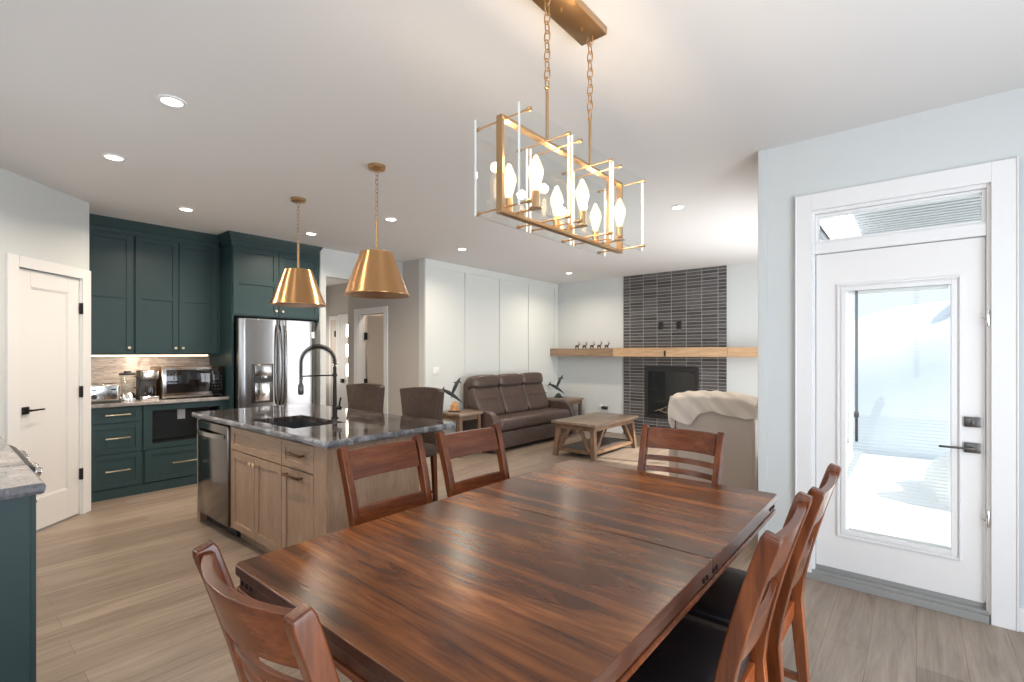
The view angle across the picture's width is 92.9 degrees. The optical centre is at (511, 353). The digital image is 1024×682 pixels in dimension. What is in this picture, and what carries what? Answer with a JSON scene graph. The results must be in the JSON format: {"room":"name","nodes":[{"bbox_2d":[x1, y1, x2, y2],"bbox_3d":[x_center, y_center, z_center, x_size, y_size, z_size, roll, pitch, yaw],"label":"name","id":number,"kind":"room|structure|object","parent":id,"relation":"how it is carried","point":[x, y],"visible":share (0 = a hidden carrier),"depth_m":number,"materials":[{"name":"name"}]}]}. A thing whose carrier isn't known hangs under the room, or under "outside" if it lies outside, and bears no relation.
{"room":"dining room","nodes":[
{"label":"dining room","id":0,"kind":"room"},
{"bbox_2d":[0,436,6,444],"bbox_3d":[-3.179,0.965,2.562,0.435,0.930,0.695,0,0,40],"label":"base cabinet","id":1,"kind":"object","parent":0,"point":[2,441],"visible":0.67,"depth_m":2.76,"materials":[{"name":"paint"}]},
{"bbox_2d":[0,168,88,440],"bbox_3d":[-3.815,0.030,3.467,0.110,2.800,1.920,0,0,-5],"label":"wall","id":2,"kind":"structure","parent":0,"point":[38,221],"depth_m":3.87,"materials":[{"name":"white paint"}]},
{"bbox_2d":[5,253,90,530],"bbox_3d":[-3.841,0.340,4.021,0.160,2.180,0.808,0,0,-5],"label":"door","id":3,"kind":"structure","parent":2,"relation":"in","point":[48,316],"depth_m":4.04,"materials":[{"name":"white paint"}]},
{"bbox_2d":[326,283,347,405],"bbox_3d":[-3.379,0.030,9.637,2.680,2.800,0.100,0,0,40],"label":"wall","id":4,"kind":"structure","parent":0,"point":[336,302],"depth_m":9.76,"materials":[{"name":"grey paint"}]},
{"bbox_2d":[329,316,337,405],"bbox_3d":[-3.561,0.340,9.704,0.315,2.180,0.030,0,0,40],"label":"door","id":5,"kind":"structure","parent":4,"relation":"in","point":[333,320],"depth_m":9.73,"materials":[{"name":"white paint"}]},
{"bbox_2d":[338,314,347,407],"bbox_3d":[-2.973,0.330,9.195,1.230,2.200,0.060,0,0,40],"label":"door","id":6,"kind":"structure","parent":4,"relation":"in","point":[342,318],"depth_m":9.47,"materials":[{"name":"white paint"}]},
{"bbox_2d":[315,248,402,405],"bbox_3d":[-2.336,0.030,7.029,0.720,2.800,1.314,0,0,40],"label":"wall","id":7,"kind":"structure","parent":0,"point":[334,264],"depth_m":6.35,"materials":[{"name":"white paint"}]},
{"bbox_2d":[348,259,418,415],"bbox_3d":[-1.835,0.030,7.944,1.860,2.800,0.730,0,0,40],"label":"wall","id":8,"kind":"structure","parent":0,"point":[403,313],"depth_m":7.37,"materials":[{"name":"grey paint"}]},
{"bbox_2d":[354,306,387,413],"bbox_3d":[-2.159,0.347,7.968,0.920,2.165,0.389,0,0,40],"label":"door","id":9,"kind":"structure","parent":8,"relation":"in","point":[376,336],"depth_m":8.06,"materials":[{"name":"white paint"}]},
{"bbox_2d":[419,258,557,433],"bbox_3d":[-0.220,0.030,8.324,0.138,2.800,3.380,0,0,40],"label":"wall","id":10,"kind":"structure","parent":0,"point":[473,321],"depth_m":7.88,"materials":[{"name":"white paint"}]},
{"bbox_2d":[433,367,438,374],"bbox_3d":[-1.116,0.256,7.157,0.012,0.120,0.120,0,0,40],"label":"light switch","id":11,"kind":"object","parent":10,"relation":"attached to","point":[435,369],"visible":1,"depth_m":7.15,"materials":[{"name":"white plastic"}]},
{"bbox_2d":[0,0,1023,285],"bbox_3d":[-1.171,-1.420,5.005,12.200,0.100,10.200,0,0,40],"label":"ceiling","id":12,"kind":"structure","parent":0,"point":[285,99],"depth_m":2.68,"materials":[{"name":"white paint"}]},
{"bbox_2d":[101,153,126,161],"bbox_3d":[-2.775,-1.366,3.392,0.140,0.008,0.140,0,0,40],"label":"recessed light","id":13,"kind":"object","parent":12,"relation":"in","point":[114,157],"visible":1,"depth_m":3.39,"materials":[{"name":"white paint"}]},
{"bbox_2d":[156,94,186,107],"bbox_3d":[-1.845,-1.366,2.639,0.140,0.008,0.140,0,0,40],"label":"recessed light","id":14,"kind":"object","parent":12,"relation":"in","point":[168,100],"visible":1,"depth_m":2.63,"materials":[{"name":"white paint"}]},
{"bbox_2d":[177,207,194,211],"bbox_3d":[-3.091,-1.366,4.613,0.140,0.008,0.140,0,0,40],"label":"recessed light","id":15,"kind":"object","parent":12,"relation":"in","point":[187,209],"visible":1,"depth_m":4.61,"materials":[{"name":"white paint"}]},
{"bbox_2d":[269,196,326,307],"bbox_3d":[-1.891,-0.897,4.303,0.472,0.944,0.472,0,0,40],"label":"pendant light","id":16,"kind":"object","parent":12,"relation":"hanging from","point":[297,287],"visible":1,"depth_m":4.18,"materials":[{"name":"gold metal"}]},
{"bbox_2d":[305,232,316,234],"bbox_3d":[-2.294,-1.366,5.554,0.140,0.008,0.140,0,0,40],"label":"recessed light","id":17,"kind":"object","parent":12,"relation":"in","point":[306,233],"visible":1,"depth_m":5.53,"materials":[{"name":"white paint"}]},
{"bbox_2d":[343,163,409,298],"bbox_3d":[-0.987,-0.897,3.552,0.472,0.944,0.472,0,0,40],"label":"pendant light","id":18,"kind":"object","parent":12,"relation":"hanging from","point":[376,274],"visible":1,"depth_m":3.42,"materials":[{"name":"gold metal"}]},
{"bbox_2d":[384,217,397,220],"bbox_3d":[-1.233,-1.366,4.955,0.140,0.008,0.140,0,0,40],"label":"recessed light","id":19,"kind":"object","parent":12,"relation":"in","point":[385,218],"visible":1,"depth_m":4.95,"materials":[{"name":"white paint"}]},
{"bbox_2d":[475,0,644,255],"bbox_3d":[0.236,-0.917,1.941,0.240,0.904,0.897,0,0,40],"label":"chandelier","id":20,"kind":"object","parent":12,"relation":"hanging from","point":[573,16],"visible":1,"depth_m":1.88,"materials":[{"name":"gold metal"}]},
{"bbox_2d":[504,164,515,211],"bbox_3d":[-0.011,-0.587,1.739,0.054,0.183,0.054,0,0,40],"label":"bulb","id":21,"kind":"object","parent":20,"relation":"attached to","point":[509,175],"depth_m":1.72,"materials":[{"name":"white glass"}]},
{"bbox_2d":[528,155,543,209],"bbox_3d":[0.081,-0.587,1.662,0.054,0.183,0.054,0,0,40],"label":"bulb","id":22,"kind":"object","parent":20,"relation":"attached to","point":[535,170],"depth_m":1.65,"materials":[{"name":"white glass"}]},
{"bbox_2d":[550,186,562,228],"bbox_3d":[0.181,-0.587,1.969,0.054,0.183,0.054,0,0,40],"label":"bulb","id":23,"kind":"object","parent":20,"relation":"attached to","point":[556,199],"depth_m":1.95,"materials":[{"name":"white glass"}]},
{"bbox_2d":[575,179,588,227],"bbox_3d":[0.273,-0.587,1.893,0.054,0.183,0.054,0,0,40],"label":"bulb","id":24,"kind":"object","parent":20,"relation":"attached to","point":[582,192],"depth_m":1.88,"materials":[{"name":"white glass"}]},
{"bbox_2d":[590,204,601,241],"bbox_3d":[0.379,-0.587,2.208,0.054,0.183,0.054,0,0,40],"label":"bulb","id":25,"kind":"object","parent":20,"relation":"attached to","point":[595,215],"depth_m":2.19,"materials":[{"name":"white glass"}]},
{"bbox_2d":[614,199,625,241],"bbox_3d":[0.471,-0.587,2.131,0.054,0.183,0.054,0,0,40],"label":"bulb","id":26,"kind":"object","parent":20,"relation":"attached to","point":[619,209],"depth_m":2.12,"materials":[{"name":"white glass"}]},
{"bbox_2d":[670,205,685,209],"bbox_3d":[1.552,-1.366,4.550,0.140,0.008,0.140,0,0,40],"label":"recessed light","id":27,"kind":"object","parent":12,"relation":"in","point":[675,207],"visible":1,"depth_m":4.55,"materials":[{"name":"white paint"}]},
{"bbox_2d":[36,430,1023,681],"bbox_3d":[-1.171,1.480,5.005,12.200,0.100,10.200,0,0,40],"label":"floor","id":28,"kind":"structure","parent":0,"point":[122,595],"depth_m":2.67,"materials":[{"name":"brown wood"}]},
{"bbox_2d":[0,495,35,681],"bbox_3d":[-2.236,0.987,1.776,0.450,0.886,0.673,0,0,40],"label":"base cabinet","id":29,"kind":"object","parent":28,"relation":"on","point":[17,515],"visible":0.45,"depth_m":1.85,"materials":[{"name":"teal paint"}]},
{"bbox_2d":[0,465,45,499],"bbox_3d":[-2.213,0.521,1.768,0.495,0.042,0.710,0,0,40],"label":"countertop","id":30,"kind":"structure","parent":29,"relation":"on","point":[15,481],"depth_m":1.89,"materials":[{"name":"grey stone"}]},
{"bbox_2d":[0,444,42,502],"bbox_3d":[-2.681,0.954,2.203,0.756,0.912,0.740,0,0,40],"label":"range","id":31,"kind":"object","parent":28,"relation":"on","point":[10,455],"visible":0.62,"depth_m":2.33,"materials":[{"name":"silver metal"}]},
{"bbox_2d":[0,444,25,467],"bbox_3d":[-2.702,0.511,2.178,0.756,0.026,0.675,0,0,40],"label":"cooktop","id":32,"kind":"object","parent":31,"relation":"in","point":[9,456],"depth_m":2.33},
{"bbox_2d":[91,405,142,502],"bbox_3d":[-4.119,0.978,4.967,0.614,0.905,0.452,0,0,40],"label":"base cabinet","id":33,"kind":"object","parent":28,"relation":"on","point":[116,432],"visible":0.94,"depth_m":4.80,"materials":[{"name":"teal paint"}]},
{"bbox_2d":[143,400,227,492],"bbox_3d":[-3.721,0.978,5.446,0.614,0.905,0.790,0,0,40],"label":"base cabinet","id":34,"kind":"object","parent":28,"relation":"on","point":[170,429],"visible":0.57,"depth_m":5.23,"materials":[{"name":"teal paint"}]},
{"bbox_2d":[91,395,228,408],"bbox_3d":[-3.869,0.507,5.271,0.610,0.035,1.250,0,0,40],"label":"countertop","id":35,"kind":"structure","parent":34,"relation":"on","point":[200,398],"depth_m":5.07,"materials":[{"name":"grey stone"}]},
{"bbox_2d":[91,383,120,403],"bbox_3d":[-4.103,0.397,4.861,0.255,0.187,0.270,0,0,40],"label":"toaster","id":36,"kind":"object","parent":35,"relation":"on","point":[103,392],"visible":0.81,"depth_m":4.80,"materials":[{"name":"silver metal"}]},
{"bbox_2d":[119,371,138,401],"bbox_3d":[-3.974,0.335,5.027,0.156,0.310,0.156,0,0,-12],"label":"blender","id":37,"kind":"object","parent":35,"relation":"on","point":[127,396],"visible":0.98,"depth_m":4.99,"materials":[{"name":"silver metal"}]},
{"bbox_2d":[136,370,158,400],"bbox_3d":[-3.874,0.335,5.172,0.250,0.310,0.150,0,0,40],"label":"coffee maker","id":38,"kind":"object","parent":35,"relation":"on","point":[146,390],"visible":0.98,"depth_m":5.11,"materials":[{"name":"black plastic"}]},
{"bbox_2d":[150,366,223,398],"bbox_3d":[-3.664,0.318,5.502,0.429,0.345,0.600,0,0,40],"label":"microwave oven","id":39,"kind":"object","parent":35,"relation":"on","point":[173,381],"visible":0.93,"depth_m":5.33,"materials":[{"name":"silver metal"}]},
{"bbox_2d":[177,409,184,418],"bbox_3d":[-3.707,0.675,5.451,0.010,0.110,0.075,0,0,40],"label":"outlet","id":40,"kind":"object","parent":34,"relation":"attached to","point":[180,412],"depth_m":5.45,"materials":[{"name":"white plastic"}]},
{"bbox_2d":[197,419,238,536],"bbox_3d":[-2.243,0.988,4.107,0.628,0.860,0.632,0,0,40],"label":"dishwasher","id":41,"kind":"object","parent":28,"relation":"on","point":[214,439],"visible":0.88,"depth_m":3.85,"materials":[{"name":"silver metal"}]},
{"bbox_2d":[209,245,318,408],"bbox_3d":[-3.086,0.095,6.113,0.738,2.670,1.045,0,0,40],"label":"tall cabinet","id":42,"kind":"object","parent":28,"relation":"on","point":[249,277],"visible":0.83,"depth_m":5.68,"materials":[{"name":"teal paint"}]},
{"bbox_2d":[192,540,339,681],"bbox_3d":[-0.357,0.928,1.151,0.469,1.006,0.628,0,0,40],"label":"dining chair","id":43,"kind":"object","parent":28,"relation":"on","point":[252,629],"visible":0.88,"depth_m":0.86,"materials":[{"name":"brown wood"}]},
{"bbox_2d":[234,318,314,408],"bbox_3d":[-3.030,0.505,6.018,0.886,1.810,0.904,0,0,40],"label":"refrigerator","id":44,"kind":"object","parent":28,"relation":"on","point":[267,352],"visible":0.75,"depth_m":5.69,"materials":[{"name":"silver metal"}]},
{"bbox_2d":[197,418,419,552],"bbox_3d":[-1.678,0.988,3.746,2.110,0.885,0.724,0,0,40],"label":"base cabinet","id":45,"kind":"object","parent":28,"relation":"on","point":[285,492],"visible":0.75,"depth_m":3.17,"materials":[{"name":"brown wood"}]},
{"bbox_2d":[192,403,455,448],"bbox_3d":[-1.574,0.522,3.851,2.204,0.040,1.030,0,0,40],"label":"countertop","id":46,"kind":"structure","parent":45,"relation":"on","point":[352,426],"depth_m":3.49,"materials":[{"name":"stone"}]},
{"bbox_2d":[268,420,326,428],"bbox_3d":[-1.589,0.641,3.610,0.684,0.197,0.414,0,0,40],"label":"sink","id":47,"kind":"object","parent":46,"relation":"in","point":[298,423],"visible":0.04,"depth_m":3.90,"materials":[{"name":"grey"}]},
{"bbox_2d":[298,344,341,418],"bbox_3d":[-1.432,0.215,3.647,0.120,0.574,0.319,0,0,40],"label":"kitchen faucet","id":48,"kind":"object","parent":46,"relation":"on","point":[335,407],"visible":1,"depth_m":3.71,"materials":[{"name":"black metal"}]},
{"bbox_2d":[346,383,384,412],"bbox_3d":[-1.543,0.863,4.659,0.595,1.135,0.533,0,0,40],"label":"counter stool","id":49,"kind":"object","parent":28,"relation":"on","point":[360,396],"visible":0.35,"depth_m":4.85,"materials":[{"name":"brown fabric"}]},
{"bbox_2d":[337,434,432,526],"bbox_3d":[-0.428,0.928,2.218,0.596,1.006,0.469,0,0,40],"label":"dining chair","id":50,"kind":"object","parent":28,"relation":"on","point":[358,463],"visible":0.41,"depth_m":2.34,"materials":[{"name":"brown wood"}]},
{"bbox_2d":[400,387,443,501],"bbox_3d":[-0.895,0.863,4.121,0.595,1.135,0.533,0,0,44],"label":"counter stool","id":51,"kind":"object","parent":28,"relation":"on","point":[419,402],"visible":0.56,"depth_m":4.22,"materials":[{"name":"brown fabric"}]},
{"bbox_2d":[437,409,482,457],"bbox_3d":[-0.754,1.130,6.960,0.500,0.601,0.460,0,0,40],"label":"end table","id":52,"kind":"object","parent":28,"relation":"on","point":[459,417],"visible":0.53,"depth_m":6.82,"materials":[{"name":"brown wood"}]},
{"bbox_2d":[442,377,461,412],"bbox_3d":[-0.853,0.584,6.911,0.287,0.491,0.180,0,0,-26],"label":"sculpture","id":53,"kind":"object","parent":52,"relation":"on","point":[454,408],"visible":0.99,"depth_m":6.91,"materials":[{"name":"black metal"}]},
{"bbox_2d":[435,423,509,497],"bbox_3d":[-0.048,0.928,2.645,0.596,1.006,0.469,0,0,43],"label":"dining chair","id":54,"kind":"object","parent":28,"relation":"on","point":[462,443],"visible":0.34,"depth_m":2.78,"materials":[{"name":"brown wood"}]},
{"bbox_2d":[235,460,776,681],"bbox_3d":[0.189,1.050,1.940,1.170,0.760,1.976,0,0,40],"label":"dining table","id":55,"kind":"object","parent":28,"relation":"on","point":[570,570],"visible":1,"depth_m":1.47,"materials":[{"name":"brown wood"}]},
{"bbox_2d":[463,372,574,451],"bbox_3d":[0.133,0.880,7.914,0.805,1.100,2.110,0,0,40],"label":"reclining sofa","id":56,"kind":"object","parent":28,"relation":"on","point":[519,403],"visible":0.84,"depth_m":7.67,"materials":[{"name":"brown leather"}]},
{"bbox_2d":[468,386,504,414],"bbox_3d":[-0.407,0.750,7.582,0.338,0.511,0.604,0,0,40],"label":"cushion","id":57,"kind":"object","parent":56,"relation":"on","point":[491,398],"depth_m":7.48,"materials":[{"name":"brown leather"}]},
{"bbox_2d":[497,384,527,413],"bbox_3d":[-0.023,0.750,8.043,0.338,0.511,0.604,0,0,40],"label":"cushion","id":58,"kind":"object","parent":56,"relation":"on","point":[514,397],"depth_m":7.95,"materials":[{"name":"brown leather"}]},
{"bbox_2d":[497,407,569,430],"bbox_3d":[0.235,1.042,7.829,0.510,0.175,1.850,0,0,40],"label":"seat cushion","id":59,"kind":"object","parent":56,"relation":"on","point":[534,417],"depth_m":7.67,"materials":[{"name":"brown leather"}]},
{"bbox_2d":[521,383,548,410],"bbox_3d":[0.361,0.750,8.505,0.338,0.511,0.604,0,0,40],"label":"cushion","id":60,"kind":"object","parent":56,"relation":"on","point":[535,397],"depth_m":8.39,"materials":[{"name":"brown leather"}]},
{"bbox_2d":[547,396,583,414],"bbox_3d":[0.953,1.130,9.092,0.580,0.601,0.520,0,0,40],"label":"end table","id":61,"kind":"object","parent":28,"relation":"on","point":[574,400],"visible":0.37,"depth_m":9.00,"materials":[{"name":"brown wood"}]},
{"bbox_2d":[548,375,563,397],"bbox_3d":[0.842,0.614,9.169,0.287,0.431,0.180,0,0,-26],"label":"sculpture","id":62,"kind":"object","parent":61,"relation":"on","point":[558,395],"visible":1,"depth_m":9.16,"materials":[{"name":"black plastic"}]},
{"bbox_2d":[551,412,637,461],"bbox_3d":[1.234,1.188,7.115,0.710,0.495,1.300,0,0,40],"label":"coffee table","id":63,"kind":"object","parent":28,"relation":"on","point":[597,424],"visible":1,"depth_m":6.83,"materials":[{"name":"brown wood"}]},
{"bbox_2d":[563,437,628,450],"bbox_3d":[1.234,1.329,7.115,0.518,0.022,1.098,0,0,40],"label":"shelf","id":64,"kind":"object","parent":63,"relation":"attached to","point":[606,442],"depth_m":7.11,"materials":[{"name":"brown wood"}]},
{"bbox_2d":[637,424,725,483],"bbox_3d":[0.807,0.928,2.585,0.469,1.006,0.628,0,0,40],"label":"dining chair","id":65,"kind":"object","parent":28,"relation":"on","point":[712,444],"visible":0.37,"depth_m":2.78,"materials":[{"name":"brown wood"}]},
{"bbox_2d":[669,408,757,490],"bbox_3d":[1.880,0.903,4.325,0.810,1.053,0.784,0,0,40],"label":"recliner","id":66,"kind":"object","parent":28,"relation":"on","point":[740,458],"visible":0.31,"depth_m":3.94,"materials":[{"name":"beige fabric"}]},
{"bbox_2d":[668,390,757,427],"bbox_3d":[1.700,0.490,4.092,0.708,0.360,0.261,0,0,40],"label":"throw blanket","id":67,"kind":"object","parent":66,"relation":"on","point":[684,407],"visible":0.96,"depth_m":4.02,"materials":[{"name":"beige fabric"}]},
{"bbox_2d":[627,491,812,681],"bbox_3d":[0.546,0.928,1.497,0.596,1.006,0.469,0,0,40],"label":"dining chair","id":68,"kind":"object","parent":28,"relation":"on","point":[695,650],"visible":0.77,"depth_m":1.41,"materials":[{"name":"brown wood"}]},
{"bbox_2d":[685,463,841,681],"bbox_3d":[0.895,0.928,1.883,0.596,1.006,0.469,0,0,40],"label":"dining chair","id":69,"kind":"object","parent":28,"relation":"on","point":[716,606],"visible":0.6,"depth_m":1.77,"materials":[{"name":"brown wood"}]},
{"bbox_2d":[558,262,852,458],"bbox_3d":[2.735,0.030,8.162,4.890,2.800,0.150,0,0,40],"label":"wall","id":70,"kind":"structure","parent":0,"point":[590,311],"depth_m":8.88,"materials":[{"name":"white paint"}]},
{"bbox_2d":[600,404,607,409],"bbox_3d":[1.672,0.990,8.916,0.170,0.110,0.050,0,0,40],"label":"wall outlet","id":71,"kind":"object","parent":70,"relation":"attached to","point":[602,407],"visible":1,"depth_m":8.90,"materials":[{"name":"white plastic"}]},
{"bbox_2d":[606,426,622,433],"bbox_3d":[2.675,1.370,8.102,4.585,0.120,0.020,0,0,40],"label":"baseboard","id":72,"kind":"structure","parent":70,"relation":"attached to","point":[618,429],"depth_m":8.75,"materials":[{"name":"white paint"}]},
{"bbox_2d":[550,347,757,356],"bbox_3d":[2.581,-0.021,8.008,4.610,0.151,0.285,0,0,40],"label":"mantel shelf","id":73,"kind":"object","parent":70,"relation":"attached to","point":[671,351],"visible":0.82,"depth_m":7.92,"materials":[{"name":"brown wood"}]},
{"bbox_2d":[623,265,726,435],"bbox_3d":[2.662,0.030,8.113,1.743,2.799,0.020,0,0,40],"label":"fireplace surround","id":74,"kind":"object","parent":70,"relation":"attached to","point":[697,298],"visible":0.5,"depth_m":8.10,"materials":[{"name":"grey tile"}]},
{"bbox_2d":[659,322,662,329],"bbox_3d":[2.514,-0.470,8.215,0.080,0.130,0.013,0,0,40],"label":"wall outlet","id":75,"kind":"object","parent":74,"relation":"attached to","point":[660,323],"visible":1,"depth_m":8.21,"materials":[{"name":"black plastic"}]},
{"bbox_2d":[645,366,698,418],"bbox_3d":[2.648,0.657,8.100,0.903,0.881,0.042,0,0,40],"label":"gas fireplace","id":76,"kind":"object","parent":74,"relation":"attached to","point":[661,382],"visible":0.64,"depth_m":8.18,"materials":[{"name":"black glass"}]},
{"bbox_2d":[676,321,680,328],"bbox_3d":[2.750,-0.470,8.018,0.080,0.130,0.013,0,0,40],"label":"wall outlet","id":77,"kind":"object","parent":74,"relation":"attached to","point":[678,323],"visible":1,"depth_m":8.02,"materials":[{"name":"black plastic"}]},
{"bbox_2d":[758,149,766,540],"bbox_3d":[1.689,0.030,3.279,0.055,2.800,0.018,0,0,40],"label":"wall","id":78,"kind":"structure","parent":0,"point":[762,154],"depth_m":3.27,"materials":[{"name":"white paint"}]},
{"bbox_2d":[820,239,851,466],"bbox_3d":[3.170,0.030,4.978,0.150,2.800,4.190,0,0,40],"label":"wall","id":79,"kind":"structure","parent":0,"point":[849,297],"depth_m":6.37,"materials":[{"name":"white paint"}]},
{"bbox_2d":[820,226,829,239],"bbox_3d":[3.263,0.200,4.914,0.065,2.860,4.170,0,0,40],"label":"siding","id":80,"kind":"object","parent":79,"relation":"attached to","point":[823,236],"depth_m":4.35,"materials":[{"name":"white"}]},
{"bbox_2d":[820,216,851,238],"bbox_3d":[2.696,-1.140,4.118,0.120,0.140,2.220,0,0,40],"label":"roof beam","id":81,"kind":"structure","parent":80,"relation":"attached to","point":[834,227],"depth_m":4.22,"materials":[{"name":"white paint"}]},
{"bbox_2d":[843,195,980,236],"bbox_3d":[3.330,-1.262,3.974,1.360,0.095,2.830,0,0,40],"label":"soffit","id":82,"kind":"structure","parent":80,"relation":"attached to","point":[966,209],"depth_m":4.34,"materials":[{"name":"grey"}]},
{"bbox_2d":[767,87,1023,607],"bbox_3d":[2.694,0.030,2.552,2.520,2.800,0.150,0,0,40],"label":"wall","id":83,"kind":"structure","parent":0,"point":[990,128],"depth_m":2.98,"materials":[{"name":"white paint"}]},
{"bbox_2d":[806,183,990,623],"bbox_3d":[2.249,0.258,2.904,0.895,2.345,0.178,0,0,40],"label":"door","id":84,"kind":"structure","parent":83,"relation":"attached to","point":[955,579],"depth_m":2.79,"materials":[{"name":"white paint"}]},
{"bbox_2d":[848,285,947,547],"bbox_3d":[2.269,0.353,2.876,0.463,1.475,0.016,0,0,40],"label":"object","id":85,"kind":"object","parent":84,"relation":"in","point":[930,287],"depth_m":2.88,"materials":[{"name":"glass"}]},
{"bbox_2d":[815,189,985,243],"bbox_3d":[2.259,-0.792,2.881,0.784,0.183,0.060,0,0,40],"label":"window","id":86,"kind":"structure","parent":84,"relation":"attached to","point":[982,192],"depth_m":2.83,"materials":[{"name":"white paint"}]},
{"bbox_2d":[795,156,1018,631],"bbox_3d":[2.222,0.207,2.828,1.007,2.445,0.030,0,0,40],"label":"door frame","id":87,"kind":"structure","parent":83,"relation":"attached to","point":[1003,175],"depth_m":2.55,"materials":[{"name":"white paint"}]},
{"bbox_2d":[1019,607,1023,631],"bbox_3d":[2.657,1.370,2.476,2.460,0.120,0.016,0,0,40],"label":"baseboard","id":88,"kind":"structure","parent":83,"relation":"attached to","point":[1021,610],"depth_m":2.50,"materials":[{"name":"white paint"}]},
{"bbox_3d":[-3.847,0.030,5.868,0.120,2.800,2.405,0,0,40],"label":"wall","id":89,"kind":"structure","parent":0,"visible":0},
{"bbox_2d":[89,229,133,353],"bbox_3d":[-4.211,-0.618,5.022,0.403,1.245,0.429,0,0,40],"label":"upper cabinet","id":90,"kind":"object","parent":89,"relation":"attached to","point":[111,255],"visible":0.62,"depth_m":4.94,"materials":[{"name":"teal paint"}]},
{"bbox_2d":[91,355,208,394],"bbox_3d":[-4.098,0.249,5.462,0.014,0.479,1.250,0,0,40],"label":"backsplash","id":91,"kind":"structure","parent":89,"relation":"attached to","point":[104,369],"depth_m":5.32,"materials":[{"name":"beige tile"}]},
{"bbox_2d":[134,236,219,353],"bbox_3d":[-3.811,-0.618,5.503,0.403,1.245,0.815,0,0,40],"label":"upper cabinet","id":92,"kind":"object","parent":89,"relation":"attached to","point":[177,285],"visible":0.98,"depth_m":5.35,"materials":[{"name":"teal paint"}]},
{"bbox_2d":[91,354,219,355],"bbox_3d":[-3.841,0.017,5.248,0.032,0.023,1.245,0,0,40],"label":"valance","id":93,"kind":"object","parent":92,"relation":"attached to","point":[91,354],"depth_m":5.21,"materials":[{"name":"teal paint"}]},
{"bbox_2d":[89,213,322,257],"bbox_3d":[-3.465,-1.297,5.626,0.759,0.144,2.308,0,0,40],"label":"crown molding","id":94,"kind":"structure","parent":92,"relation":"attached to","point":[96,222],"depth_m":5.47,"materials":[{"name":"teal paint"}]},
{"label":"outside","id":95,"kind":"structure","parent":0,"visible":0},
{"bbox_2d":[847,452,949,546],"bbox_3d":[15.924,1.680,8.719,14.660,0.200,26.230,0,0,40],"label":"ground","id":96,"kind":"structure","parent":95,"point":[866,454],"depth_m":5.23,"materials":[{"name":"white snow"}]},
{"bbox_2d":[853,301,949,458],"bbox_3d":[7.629,0.339,8.152,7.524,2.483,3.054,0,0,40],"label":"snow bank","id":97,"kind":"object","parent":96,"relation":"on","point":[931,343],"visible":0.35,"depth_m":7.78,"materials":[{"name":"white snow"}]},
{"bbox_2d":[920,450,949,507],"bbox_3d":[6.370,1.040,4.392,4.116,1.080,1.943,0,0,40],"label":"snow bank","id":98,"kind":"object","parent":96,"relation":"on","point":[944,459],"visible":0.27,"depth_m":5.14,"materials":[{"name":"white snow"}]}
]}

